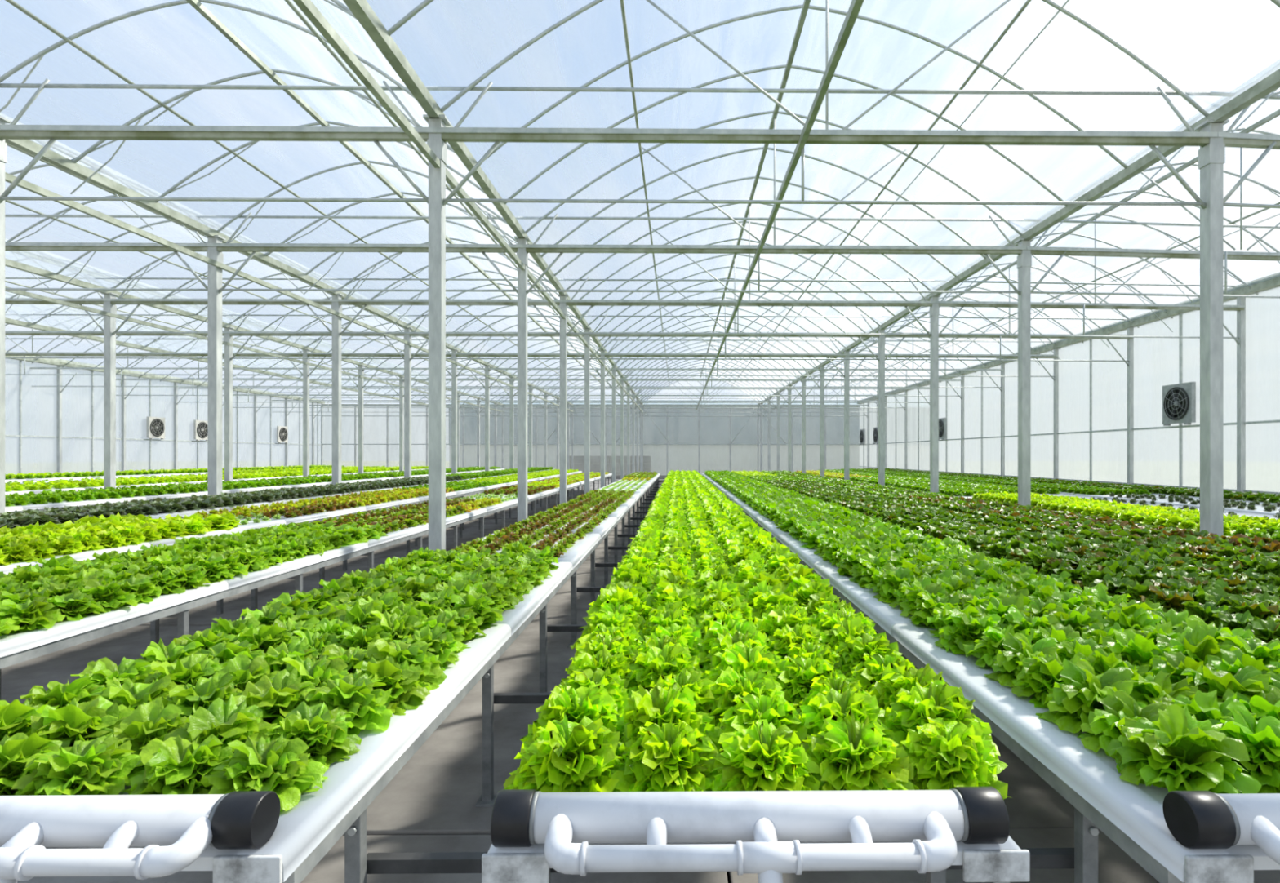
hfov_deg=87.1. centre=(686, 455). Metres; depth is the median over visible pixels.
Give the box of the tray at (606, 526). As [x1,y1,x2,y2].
[512,516,617,538]
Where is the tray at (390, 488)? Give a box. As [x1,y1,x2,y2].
[361,486,406,492]
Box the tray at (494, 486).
[482,483,506,489]
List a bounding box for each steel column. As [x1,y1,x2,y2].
[0,78,57,514]
[79,275,140,489]
[173,212,257,495]
[204,312,253,482]
[287,337,325,476]
[306,275,367,484]
[342,356,378,474]
[373,80,500,551]
[383,313,428,478]
[386,367,417,471]
[445,337,474,499]
[445,385,470,467]
[467,395,484,467]
[470,356,504,471]
[481,213,563,522]
[489,397,505,466]
[496,375,517,469]
[516,377,544,467]
[533,276,593,503]
[533,385,557,466]
[546,391,568,470]
[566,313,611,493]
[566,397,577,470]
[582,337,622,488]
[596,356,631,483]
[607,369,637,479]
[615,377,641,475]
[623,386,645,473]
[630,392,648,471]
[635,398,650,471]
[751,397,771,471]
[758,392,780,471]
[766,386,787,471]
[776,377,801,471]
[788,368,818,474]
[804,357,839,476]
[827,338,866,479]
[857,314,905,485]
[904,277,964,493]
[983,215,1066,506]
[1149,85,1276,536]
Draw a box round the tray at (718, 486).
[715,484,724,490]
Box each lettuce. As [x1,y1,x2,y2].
[0,511,21,515]
[0,513,15,518]
[0,516,8,523]
[0,518,13,528]
[0,524,21,536]
[0,532,17,542]
[0,535,19,548]
[0,548,11,565]
[0,571,15,578]
[0,577,20,588]
[0,579,32,594]
[0,588,50,604]
[0,596,66,635]
[0,617,19,641]
[0,698,59,741]
[0,730,75,795]
[1,539,39,564]
[4,497,14,506]
[7,515,36,528]
[7,525,22,533]
[8,564,42,577]
[9,496,27,506]
[11,565,60,586]
[11,731,145,795]
[12,496,31,504]
[13,494,29,499]
[14,529,39,539]
[15,513,34,518]
[16,533,46,543]
[17,520,42,532]
[19,536,57,559]
[19,674,106,709]
[21,508,39,513]
[22,527,44,534]
[22,575,68,592]
[23,510,45,514]
[24,695,135,746]
[26,494,48,504]
[27,493,46,502]
[32,511,61,526]
[36,578,84,597]
[37,512,56,518]
[37,555,76,568]
[38,526,61,537]
[39,490,53,496]
[41,491,59,497]
[41,508,66,514]
[41,524,66,531]
[41,530,70,542]
[42,520,62,527]
[43,588,111,622]
[44,492,62,502]
[44,506,64,511]
[47,494,62,503]
[47,533,85,555]
[47,562,87,578]
[53,512,79,524]
[56,511,75,515]
[60,528,76,533]
[60,568,103,582]
[61,491,74,501]
[62,493,83,502]
[62,506,78,512]
[62,506,81,510]
[63,520,85,529]
[64,526,89,535]
[68,560,108,569]
[70,530,105,551]
[71,578,137,614]
[71,657,155,687]
[72,511,93,521]
[72,558,100,564]
[73,508,87,513]
[74,515,101,524]
[76,490,86,499]
[76,524,94,532]
[77,507,93,513]
[79,492,97,501]
[80,506,93,509]
[80,575,112,587]
[84,562,124,573]
[85,488,99,493]
[85,520,103,527]
[85,526,109,536]
[88,490,98,496]
[88,507,113,518]
[88,698,188,773]
[90,551,119,561]
[91,505,111,509]
[92,490,109,499]
[94,503,112,508]
[95,501,111,506]
[96,567,138,583]
[97,507,113,511]
[97,529,127,548]
[97,556,131,564]
[98,514,120,523]
[98,519,125,529]
[98,674,184,709]
[104,488,119,496]
[106,524,124,531]
[106,574,162,603]
[107,490,121,498]
[108,507,126,515]
[108,556,151,570]
[111,502,125,505]
[111,504,133,511]
[114,488,124,496]
[115,512,134,521]
[115,525,146,545]
[118,549,138,559]
[119,489,135,497]
[119,564,158,576]
[120,518,139,524]
[121,502,138,506]
[121,515,143,521]
[123,499,141,503]
[124,506,145,517]
[124,521,142,527]
[124,733,234,795]
[127,550,151,563]
[133,488,145,496]
[133,514,151,520]
[133,517,151,525]
[133,522,163,542]
[133,568,187,596]
[136,503,159,515]
[136,544,167,555]
[137,637,204,663]
[138,498,153,503]
[142,487,158,495]
[142,542,177,557]
[142,653,228,687]
[146,555,173,565]
[147,517,161,523]
[149,500,164,504]
[150,502,164,506]
[151,522,177,539]
[151,553,189,573]
[152,497,168,501]
[152,502,175,513]
[154,488,166,494]
[155,670,240,723]
[156,518,173,523]
[160,486,167,493]
[160,548,195,559]
[162,561,212,592]
[163,542,188,546]
[163,693,276,754]
[164,514,182,520]
[166,487,179,493]
[166,520,189,537]
[168,497,182,501]
[168,501,186,512]
[171,499,183,506]
[172,543,198,552]
[173,628,238,649]
[174,537,204,544]
[176,515,190,524]
[177,484,188,489]
[177,486,191,493]
[180,553,206,564]
[182,500,200,511]
[182,512,203,519]
[182,517,208,535]
[186,484,198,493]
[186,547,216,557]
[191,541,213,552]
[192,554,235,583]
[194,497,208,502]
[195,485,207,492]
[195,516,215,531]
[196,499,216,509]
[196,510,208,518]
[196,537,210,544]
[200,551,227,559]
[200,640,264,664]
[200,733,328,812]
[202,541,232,552]
[205,552,249,577]
[206,514,233,530]
[206,533,230,544]
[208,497,225,507]
[208,509,220,515]
[210,533,231,537]
[211,616,261,635]
[213,654,279,692]
[217,508,230,513]
[219,512,241,528]
[220,497,235,506]
[221,547,245,557]
[223,536,252,548]
[226,667,315,725]
[229,509,239,515]
[230,531,249,537]
[230,533,250,540]
[230,543,258,552]
[231,495,247,505]
[231,506,241,511]
[231,548,271,572]
[231,622,300,654]
[235,510,253,518]
[235,533,258,539]
[237,506,251,512]
[239,496,253,504]
[240,493,254,497]
[240,527,267,536]
[240,601,294,626]
[244,536,262,545]
[245,546,283,565]
[248,494,262,503]
[248,509,260,515]
[249,506,262,513]
[256,531,276,538]
[256,637,319,673]
[257,526,273,533]
[257,534,275,542]
[257,538,276,549]
[258,493,275,502]
[259,503,269,508]
[260,505,271,511]
[260,508,270,514]
[262,511,271,518]
[265,701,361,767]
[266,528,284,537]
[266,533,287,538]
[266,535,289,546]
[266,592,312,615]
[267,491,283,500]
[268,503,281,510]
[269,542,295,563]
[270,510,280,516]
[270,653,348,687]
[271,506,280,512]
[271,524,286,531]
[271,616,319,638]
[276,524,297,530]
[277,507,288,515]
[278,503,288,507]
[278,522,297,528]
[278,528,304,538]
[280,492,291,500]
[280,511,297,518]
[283,538,310,559]
[284,490,297,498]
[285,500,294,504]
[285,536,302,542]
[285,629,340,659]
[286,520,311,529]
[288,503,300,510]
[288,506,299,511]
[289,588,337,612]
[290,604,346,628]
[293,489,306,498]
[293,510,302,516]
[294,527,310,535]
[294,533,315,539]
[296,505,306,511]
[301,499,311,505]
[301,507,311,515]
[301,537,324,555]
[302,488,312,497]
[302,671,396,735]
[303,529,328,537]
[305,502,314,506]
[306,506,319,514]
[306,524,327,531]
[307,489,318,496]
[310,535,337,551]
[311,520,323,524]
[312,617,361,643]
[314,502,323,507]
[314,576,357,598]
[315,489,325,495]
[315,506,325,513]
[315,521,335,530]
[316,498,325,503]
[318,597,360,611]
[318,644,368,674]
[319,500,328,505]
[320,528,338,534]
[320,533,343,549]
[321,488,334,495]
[322,517,334,523]
[324,497,333,502]
[324,504,336,511]
[326,488,337,494]
[327,524,347,533]
[328,501,338,506]
[333,503,343,510]
[333,518,346,527]
[333,531,355,546]
[334,497,342,504]
[334,600,382,629]
[335,487,346,493]
[335,622,393,657]
[336,586,380,606]
[337,514,352,520]
[339,500,349,505]
[339,525,368,542]
[340,486,351,493]
[340,502,351,509]
[340,523,357,527]
[341,517,352,523]
[341,569,374,592]
[341,655,430,716]
[346,486,356,492]
[346,500,359,507]
[348,513,359,519]
[350,484,361,491]
[351,516,360,522]
[352,518,366,528]
[355,500,365,506]
[355,511,365,517]
[355,568,386,579]
[358,525,380,540]
[358,592,404,614]
[359,484,366,491]
[359,518,371,524]
[360,514,370,520]
[361,577,398,593]
[361,609,421,641]
[362,499,372,505]
[362,638,447,691]
[363,484,370,490]
[363,523,387,537]
[365,510,373,515]
[367,484,377,489]
[368,498,377,504]
[369,515,383,522]
[369,561,401,580]
[372,497,381,503]
[372,511,383,516]
[373,495,383,500]
[377,483,385,488]
[377,497,387,502]
[377,584,414,605]
[378,508,388,512]
[378,515,387,521]
[378,575,408,588]
[380,482,391,488]
[380,517,393,524]
[380,523,391,533]
[382,511,391,516]
[382,602,426,622]
[385,481,395,488]
[385,556,412,573]
[386,515,399,520]
[386,520,399,530]
[388,568,425,581]
[389,495,397,501]
[391,511,402,516]
[391,552,424,566]
[393,481,400,487]
[393,623,459,671]
[394,520,408,528]
[395,494,404,500]
[396,515,406,520]
[397,510,407,516]
[400,574,439,601]
[401,493,409,499]
[403,517,418,527]
[404,513,413,519]
[405,546,433,561]
[405,564,437,575]
[407,508,417,514]
[408,573,444,586]
[409,595,447,617]
[412,505,420,510]
[412,515,426,524]
[413,611,471,652]
[416,490,424,497]
[416,557,445,568]
[417,511,426,516]
[417,585,460,608]
[419,514,428,523]
[422,491,428,496]
[423,546,437,555]
[428,565,457,586]
[430,549,461,563]
[430,549,462,561]
[431,559,475,575]
[435,579,473,594]
[437,605,486,640]
[444,590,504,631]
[445,508,456,515]
[445,510,451,517]
[448,487,453,492]
[448,573,484,586]
[450,508,461,515]
[450,552,482,570]
[450,565,491,582]
[451,546,468,554]
[452,551,484,563]
[453,505,464,513]
[456,501,466,505]
[457,543,472,551]
[458,581,510,614]
[461,505,471,511]
[462,503,472,511]
[464,539,481,550]
[468,502,478,510]
[468,546,491,560]
[471,502,480,509]
[471,558,510,572]
[471,577,519,609]
[474,537,488,546]
[475,546,490,555]
[475,561,502,576]
[476,501,486,507]
[480,500,489,506]
[480,553,519,567]
[482,535,494,544]
[482,543,498,554]
[484,533,497,540]
[485,499,493,506]
[486,574,528,600]
[488,498,497,505]
[488,566,533,594]
[490,540,503,550]
[491,549,523,563]
[493,529,505,539]
[493,537,506,546]
[494,497,502,503]
[498,534,513,543]
[498,541,528,554]
[501,527,511,535]
[502,712,631,792]
[503,561,543,587]
[508,524,519,532]
[509,531,521,542]
[511,557,552,578]
[514,530,524,538]
[515,522,523,528]
[515,528,528,535]
[515,551,549,568]
[520,534,536,542]
[520,683,624,754]
[521,537,533,546]
[522,519,529,526]
[522,546,559,570]
[523,527,533,534]
[524,522,538,529]
[525,524,536,532]
[526,518,533,523]
[528,515,539,523]
[529,533,541,541]
[532,529,546,538]
[532,543,542,551]
[533,514,542,520]
[533,521,542,528]
[536,527,546,535]
[536,540,547,549]
[537,520,547,526]
[538,511,546,517]
[540,515,552,522]
[542,518,550,524]
[543,526,552,533]
[543,537,554,546]
[546,510,554,514]
[546,513,556,521]
[546,524,557,531]
[546,532,560,541]
[547,521,559,528]
[547,536,556,543]
[549,546,564,557]
[551,506,560,512]
[552,512,558,519]
[553,520,563,527]
[554,528,566,537]
[554,543,566,553]
[555,511,563,518]
[556,539,571,550]
[557,644,635,688]
[558,666,628,715]
[559,517,568,524]
[560,502,567,507]
[560,515,571,522]
[562,513,572,519]
[562,526,572,533]
[562,537,573,546]
[563,507,569,513]
[563,524,573,531]
[564,535,577,543]
[565,521,577,528]
[567,513,574,519]
[568,511,577,517]
[568,520,579,527]
[568,533,579,540]
[568,633,637,676]
[569,608,644,649]
[571,510,580,516]
[573,516,585,523]
[573,528,586,536]
[573,529,584,538]
[574,518,583,524]
[574,622,643,656]
[576,514,588,522]
[577,525,589,533]
[578,584,652,629]
[579,506,586,512]
[581,598,645,635]
[583,511,592,519]
[583,524,593,532]
[584,520,596,528]
[585,522,594,529]
[588,516,601,524]
[591,507,599,513]
[599,512,608,519]
[604,507,612,514]
[605,559,653,589]
[608,714,719,791]
[609,568,653,594]
[611,581,648,616]
[613,575,649,597]
[615,684,719,755]
[617,546,653,568]
[622,538,658,559]
[622,552,655,568]
[625,547,658,563]
[626,537,660,556]
[626,642,706,697]
[627,531,657,546]
[628,560,651,573]
[629,528,661,549]
[631,533,662,547]
[632,537,659,547]
[635,632,701,671]
[637,516,664,531]
[637,522,663,537]
[638,512,664,528]
[640,510,665,526]
[640,526,662,543]
[640,600,697,634]
[640,608,698,642]
[644,582,700,620]
[645,576,696,617]
[646,514,665,524]
[646,520,663,531]
[646,568,700,596]
[646,623,703,665]
[647,498,668,511]
[648,500,667,511]
[648,567,697,594]
[648,666,722,726]
[650,510,666,518]
[650,557,693,578]
[650,560,697,584]
[652,503,667,512]
[653,507,666,515]
[654,492,670,499]
[654,554,687,566]
[657,535,689,555]
[658,546,693,568]
[659,540,693,561]
[660,526,689,540]
[661,521,685,534]
[661,527,688,543]
[661,535,692,548]
[663,519,682,529]
[663,531,688,543]
[664,509,686,518]
[664,513,687,524]
[664,551,693,568]
[665,509,687,521]
[666,500,684,509]
[666,505,682,512]
[666,507,686,517]
[667,502,685,511]
[668,520,689,534]
[669,493,683,499]
[669,494,684,501]
[672,498,685,506]
[683,495,697,506]
[683,500,701,510]
[684,493,695,498]
[684,508,697,518]
[685,504,705,513]
[685,509,706,519]
[686,506,702,511]
[686,511,707,523]
[686,515,708,524]
[687,511,709,523]
[687,518,703,526]
[687,522,713,535]
[688,519,711,528]
[688,526,709,540]
[688,528,715,540]
[688,529,719,548]
[688,544,724,567]
[689,537,724,559]
[689,538,724,554]
[690,537,708,546]
[690,553,728,570]
[691,530,719,544]
[692,552,730,581]
[693,562,733,580]
[693,589,752,625]
[694,564,739,592]
[694,577,746,604]
[694,596,757,629]
[695,524,713,535]
[696,563,736,583]
[697,492,714,498]
[697,616,773,665]
[698,629,782,675]
[700,494,713,502]
[700,497,718,504]
[700,606,757,639]
[701,500,717,507]
[703,502,719,512]
[704,503,721,514]
[704,508,721,520]
[704,666,799,726]
[704,688,813,752]
[705,637,790,691]
[705,719,821,791]
[706,511,730,522]
[706,511,730,526]
[706,578,737,592]
[708,516,731,528]
[711,519,733,531]
[712,520,732,534]
[712,522,733,536]
[713,524,741,537]
[715,528,743,543]
[717,500,729,507]
[717,527,741,537]
[717,533,742,547]
[720,504,733,512]
[720,537,739,553]
[723,505,745,514]
[723,543,750,557]
[723,546,753,572]
[724,502,744,513]
[724,536,757,554]
[724,545,756,559]
[725,508,740,515]
[726,509,742,519]
[729,515,746,524]
[730,551,771,573]
[732,559,769,578]
[733,512,748,518]
[733,516,757,525]
[733,562,768,583]
[736,488,748,497]
[736,520,755,527]
[737,520,759,533]
[737,573,786,596]
[740,490,754,501]
[740,526,764,537]
[741,525,754,533]
[742,578,784,607]
[743,571,774,583]
[744,493,761,504]
[746,494,763,506]
[747,528,775,542]
[747,589,808,618]
[751,497,764,510]
[751,497,766,508]
[752,538,777,546]
[754,540,777,552]
[755,500,772,511]
[755,533,779,546]
[755,604,820,638]
[757,502,776,515]
[757,600,808,632]
[759,542,787,555]
[760,543,790,564]
[761,494,774,497]
[761,505,780,515]
[764,504,779,518]
[764,552,800,573]
[765,549,786,564]
[767,622,822,659]
[768,506,785,520]
[769,499,783,503]
[773,509,785,521]
[773,510,793,521]
[773,511,796,524]
[773,561,795,576]
[774,564,808,582]
[775,515,788,528]
[775,653,847,704]
[777,502,795,507]
[777,513,799,531]
[779,496,794,501]
[780,511,799,518]
[781,492,792,495]
[781,564,833,592]
[782,515,804,530]
[784,574,823,595]
[785,506,794,510]
[786,500,799,504]
[786,579,832,607]
[787,519,800,535]
[787,637,846,677]
[788,507,802,511]
[788,517,818,537]
[793,520,819,538]
[793,671,871,713]
[794,497,807,502]
[794,510,806,514]
[797,511,817,515]
[797,511,819,520]
[798,527,813,541]
[799,708,919,791]
[800,489,808,494]
[800,527,826,543]
[800,528,826,548]
[800,688,894,744]
[801,499,816,504]
[803,500,819,506]
[804,507,818,512]
[804,515,817,520]
[804,591,846,617]
[806,502,819,506]
[806,515,825,523]
[807,600,854,625]
[812,504,825,509]
[813,505,830,510]
[813,533,835,549]
[813,536,841,555]
[814,499,825,503]
[814,607,887,643]
[816,512,833,520]
[816,520,832,525]
[817,537,846,558]
[818,507,833,513]
[818,520,835,528]
[818,618,875,651]
[821,507,839,514]
[821,515,838,520]
[822,502,838,507]
[822,523,833,533]
[822,537,853,563]
[824,509,841,515]
[824,516,844,523]
[825,496,835,502]
[826,522,843,534]
[829,511,839,515]
[830,504,842,509]
[830,525,853,533]
[831,505,844,511]
[831,513,845,518]
[831,544,868,567]
[833,528,858,537]
[834,519,851,525]
[835,506,848,511]
[835,548,869,567]
[835,633,902,678]
[836,514,856,519]
[836,520,859,527]
[836,549,875,577]
[839,530,849,540]
[840,502,853,507]
[840,508,855,515]
[842,531,872,542]
[844,524,858,529]
[845,504,857,510]
[845,511,857,516]
[846,651,915,693]
[848,526,864,531]
[848,553,893,582]
[849,519,861,523]
[850,511,863,515]
[852,538,871,545]
[853,525,872,533]
[855,505,871,512]
[855,520,871,524]
[856,513,875,521]
[856,538,884,550]
[857,493,868,497]
[857,521,875,528]
[857,562,884,586]
[858,497,870,502]
[858,502,870,505]
[861,543,888,553]
[862,507,876,514]
[862,515,882,523]
[863,529,880,539]
[863,563,899,594]
[864,510,879,515]
[864,517,882,523]
[865,521,884,528]
[866,518,889,524]
[868,662,948,720]
[869,511,878,517]
[869,533,888,544]
[870,500,883,505]
[870,523,894,530]
[871,497,882,502]
[871,505,884,510]
[871,534,890,539]
[871,546,891,556]
[871,566,922,603]
[872,525,888,536]
[874,511,892,518]
[874,549,906,560]
[876,502,888,506]
[876,506,891,512]
[879,512,894,522]
[879,540,899,544]
[880,521,892,527]
[883,528,905,536]
[884,514,901,521]
[884,530,911,540]
[884,540,911,551]
[884,680,1000,759]
[885,555,917,567]
[886,523,910,532]
[887,509,905,513]
[888,504,902,510]
[888,516,903,524]
[888,533,919,544]
[888,577,932,610]
[889,501,903,506]
[891,546,917,554]
[893,511,904,515]
[893,517,914,528]
[894,502,905,508]
[895,498,907,502]
[895,558,925,571]
[897,527,915,534]
[898,528,924,537]
[899,577,955,617]
[899,716,1009,799]
[902,508,917,515]
[902,520,917,529]
[902,546,933,559]
[903,500,916,506]
[903,504,913,509]
[903,514,915,519]
[906,529,932,541]
[906,540,927,546]
[908,521,925,530]
[909,591,959,629]
[910,564,942,578]
[911,515,928,523]
[911,542,933,550]
[912,511,927,515]
[912,543,945,555]
[912,551,943,565]
[913,502,924,506]
[915,495,925,499]
[916,506,931,511]
[916,511,935,517]
[916,524,928,530]
[917,533,942,543]
[919,524,942,536]
[920,568,953,584]
[921,519,937,524]
[922,557,949,567]
[924,525,949,538]
[925,512,945,519]
[926,537,941,546]
[926,604,982,636]
[927,509,942,513]
[927,520,939,525]
[928,506,942,510]
[930,502,942,507]
[931,498,942,502]
[931,560,960,573]
[933,506,948,511]
[933,511,945,515]
[933,535,973,552]
[933,608,1002,654]
[934,528,959,541]
[934,546,957,559]
[936,574,975,594]
[937,517,953,523]
[937,520,955,527]
[937,551,968,564]
[940,522,955,528]
[941,502,955,509]
[941,564,976,577]
[942,511,955,516]
[944,513,962,519]
[946,519,960,523]
[946,523,968,531]
[946,531,966,539]
[946,545,972,554]
[948,504,963,511]
[951,511,968,515]
[951,516,966,522]
[951,586,986,599]
[953,502,965,506]
[953,520,964,525]
[953,533,982,544]
[954,551,983,568]
[955,571,987,586]
[956,506,968,512]
[956,527,975,534]
[958,547,981,555]
[958,589,1002,610]
[960,513,974,518]
[960,521,978,529]
[961,508,973,513]
[961,517,974,522]
[962,497,973,502]
[963,549,995,560]
[963,624,1031,667]
[964,509,978,515]
[964,536,995,551]
[964,558,999,577]
[965,528,984,536]
[966,514,983,519]
[967,517,986,524]
[968,525,984,532]
[969,581,1011,590]
[971,493,980,498]
[971,508,986,515]
[972,500,986,504]
[976,493,985,500]
[976,542,995,552]
[976,566,1009,584]
[977,510,993,517]
[977,522,992,525]
[977,525,998,534]
[977,533,995,540]
[977,592,1033,627]
[981,492,993,501]
[981,516,1002,524]
[982,541,1012,559]
[982,581,1029,598]
[984,631,1064,687]
[985,512,1000,517]
[985,528,1006,537]
[986,494,995,501]
[986,523,1001,529]
[986,557,1015,564]
[991,493,1004,502]
[991,502,1000,507]
[991,537,1008,544]
[992,520,1005,524]
[992,558,1026,573]
[993,510,1008,514]
[993,572,1038,588]
[995,494,1007,502]
[995,514,1006,520]
[995,520,1017,528]
[995,529,1019,541]
[995,607,1060,644]
[996,537,1010,546]
[997,525,1013,530]
[998,589,1037,605]
[999,511,1013,515]
[1000,547,1022,561]
[1002,502,1013,506]
[1003,497,1013,502]
[1003,564,1044,578]
[1004,512,1023,516]
[1004,515,1019,521]
[1004,537,1030,550]
[1004,573,1055,595]
[1006,525,1025,533]
[1007,547,1045,564]
[1008,497,1017,503]
[1009,503,1020,507]
[1011,516,1029,523]
[1011,522,1027,528]
[1011,652,1080,707]
[1013,533,1035,540]
[1017,529,1035,533]
[1018,542,1044,551]
[1019,518,1041,524]
[1019,531,1047,545]
[1020,507,1033,512]
[1021,504,1035,510]
[1021,524,1036,532]
[1022,550,1055,573]
[1024,515,1039,519]
[1026,525,1053,533]
[1026,597,1075,617]
[1027,583,1075,603]
[1029,510,1042,514]
[1030,624,1087,645]
[1031,498,1041,506]
[1031,507,1044,511]
[1031,522,1046,528]
[1035,500,1045,508]
[1035,516,1050,522]
[1035,537,1059,547]
[1035,570,1079,587]
[1035,658,1151,735]
[1036,557,1070,576]
[1039,511,1052,515]
[1040,501,1052,510]
[1040,549,1062,555]
[1041,519,1058,524]
[1041,529,1062,534]
[1041,533,1053,541]
[1042,522,1057,530]
[1042,604,1105,636]
[1044,541,1067,552]
[1044,591,1096,610]
[1045,533,1069,542]
[1046,502,1060,511]
[1046,574,1083,592]
[1048,549,1075,560]
[1049,520,1068,524]
[1050,499,1060,502]
[1052,524,1073,534]
[1053,563,1090,584]
[1054,636,1122,662]
[1055,496,1066,499]
[1055,510,1071,515]
[1055,531,1075,536]
[1057,502,1070,511]
[1060,498,1069,503]
[1060,521,1079,528]
[1061,545,1095,559]
[1062,553,1097,569]
[1064,515,1079,520]
[1064,527,1083,534]
[1064,534,1085,540]
[1065,502,1079,512]
[1065,511,1081,515]
[1065,537,1089,547]
[1070,582,1108,598]
[1071,505,1085,515]
[1073,513,1088,519]
[1073,603,1122,618]
[1073,644,1153,678]
[1074,500,1083,503]
[1074,566,1120,590]
[1075,517,1088,522]
[1075,522,1097,530]
[1075,528,1097,540]
[1075,687,1172,758]
[1076,541,1108,551]
[1078,560,1103,570]
[1080,506,1094,515]
[1080,622,1136,645]
[1081,503,1091,509]
[1081,537,1104,545]
[1081,551,1110,559]
[1084,515,1100,519]
[1087,517,1098,524]
[1087,551,1120,564]
[1087,585,1131,609]
[1088,501,1099,505]
[1088,503,1102,508]
[1088,573,1139,596]
[1090,506,1106,516]
[1090,529,1112,542]
[1091,527,1106,532]
[1091,539,1114,547]
[1093,500,1104,504]
[1093,546,1124,555]
[1095,515,1115,520]
[1097,507,1115,519]
[1097,519,1115,527]
[1097,558,1133,579]
[1098,629,1177,671]
[1099,502,1111,506]
[1099,607,1164,631]
[1102,528,1121,533]
[1103,533,1124,542]
[1103,600,1166,617]
[1106,500,1116,504]
[1106,703,1262,794]
[1107,547,1140,556]
[1108,540,1137,551]
[1109,506,1121,511]
[1109,520,1129,528]
[1111,511,1122,519]
[1111,530,1133,537]
[1112,553,1145,566]
[1115,504,1128,511]
[1116,510,1136,521]
[1116,566,1156,584]
[1118,536,1143,544]
[1119,520,1137,525]
[1120,503,1131,506]
[1120,578,1165,603]
[1121,524,1137,529]
[1124,545,1149,552]
[1126,533,1145,540]
[1128,506,1138,511]
[1128,550,1158,565]
[1129,512,1146,523]
[1129,523,1146,527]
[1130,671,1197,705]
[1133,560,1165,573]
[1134,525,1155,530]
[1134,539,1156,548]
[1134,585,1202,613]
[1135,621,1184,644]
[1137,509,1151,514]
[1139,514,1158,525]
[1142,524,1159,528]
[1143,536,1164,543]
[1143,546,1173,559]
[1146,506,1159,510]
[1146,510,1161,516]
[1146,554,1185,568]
[1146,608,1198,631]
[1147,507,1163,513]
[1147,575,1187,589]
[1148,527,1171,535]
[1148,651,1226,684]
[1149,505,1161,508]
[1152,515,1168,527]
[1152,541,1181,548]
[1152,689,1256,721]
[1154,566,1198,581]
[1155,525,1176,530]
[1155,537,1186,546]
[1155,625,1244,666]
[1156,512,1172,519]
[1157,529,1184,537]
[1159,508,1168,512]
[1161,506,1173,511]
[1161,511,1172,515]
[1161,515,1183,528]
[1164,577,1216,602]
[1166,563,1200,574]
[1167,507,1183,513]
[1167,543,1198,557]
[1168,553,1203,565]
[1169,526,1195,534]
[1170,512,1182,515]
[1176,519,1197,531]
[1177,543,1196,549]
[1177,574,1214,588]
[1177,600,1227,624]
[1178,533,1199,539]
[1180,512,1194,517]
[1180,663,1272,702]
[1181,615,1254,644]
[1184,507,1199,515]
[1185,515,1199,526]
[1185,551,1215,561]
[1186,530,1208,537]
[1189,560,1217,573]
[1191,520,1199,532]
[1191,542,1222,555]
[1195,588,1234,608]
[1196,535,1219,543]
[1197,568,1231,579]
[1201,533,1226,539]
[1202,555,1236,565]
[1203,579,1247,595]
[1204,648,1279,677]
[1208,609,1253,631]
[1208,701,1279,793]
[1211,574,1257,593]
[1213,547,1249,561]
[1213,560,1245,574]
[1214,537,1242,546]
[1216,631,1279,666]
[1222,686,1279,720]
[1223,514,1231,521]
[1223,522,1234,536]
[1223,594,1279,621]
[1224,517,1238,526]
[1226,514,1239,518]
[1226,533,1252,546]
[1230,517,1245,521]
[1230,519,1253,531]
[1230,526,1250,536]
[1230,555,1261,572]
[1231,568,1269,584]
[1235,554,1260,562]
[1237,518,1257,528]
[1237,537,1262,547]
[1238,515,1253,521]
[1238,590,1279,606]
[1243,616,1279,643]
[1245,529,1264,537]
[1246,519,1262,524]
[1246,582,1278,595]
[1248,534,1277,544]
[1248,558,1279,577]
[1249,515,1267,524]
[1249,521,1271,535]
[1250,539,1279,554]
[1254,528,1270,537]
[1254,572,1279,590]
[1259,555,1279,563]
[1264,519,1279,527]
[1264,525,1279,535]
[1266,614,1279,622]
[1266,671,1279,689]
[1269,660,1279,667]
[1270,530,1279,537]
[1270,533,1279,542]
[1271,586,1279,597]
[1271,600,1279,615]
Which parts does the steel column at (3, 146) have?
cap plate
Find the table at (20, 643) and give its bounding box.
[0,580,228,657]
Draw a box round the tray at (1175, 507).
[1130,503,1243,513]
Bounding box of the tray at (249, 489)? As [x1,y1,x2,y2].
[229,484,291,493]
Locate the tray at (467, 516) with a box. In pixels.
[445,508,487,524]
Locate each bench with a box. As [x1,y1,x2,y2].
[0,471,582,613]
[0,473,612,700]
[4,468,428,495]
[4,468,504,513]
[4,470,262,482]
[4,473,239,484]
[44,473,659,882]
[72,469,554,524]
[366,480,1074,882]
[702,473,1279,882]
[870,483,1271,537]
[1040,493,1278,519]
[1059,492,1279,515]
[1150,492,1276,504]
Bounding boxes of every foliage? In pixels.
[4,465,332,479]
[4,465,343,479]
[4,466,428,491]
[6,473,207,484]
[160,466,501,490]
[182,512,284,524]
[222,466,385,474]
[363,475,462,486]
[401,480,498,491]
[445,466,553,479]
[448,493,517,502]
[458,469,578,484]
[482,484,555,494]
[493,484,544,494]
[515,471,608,488]
[527,471,600,486]
[577,488,635,501]
[597,480,647,493]
[622,471,657,479]
[622,476,650,480]
[657,470,718,493]
[704,470,787,496]
[731,470,777,476]
[746,474,801,481]
[761,470,951,498]
[764,480,856,493]
[767,470,939,497]
[795,470,871,479]
[824,469,1060,493]
[841,468,1151,495]
[841,475,1009,496]
[862,468,1279,503]
[893,494,1279,560]
[907,494,962,498]
[1000,491,1035,494]
[1062,495,1279,519]
[1108,493,1279,512]

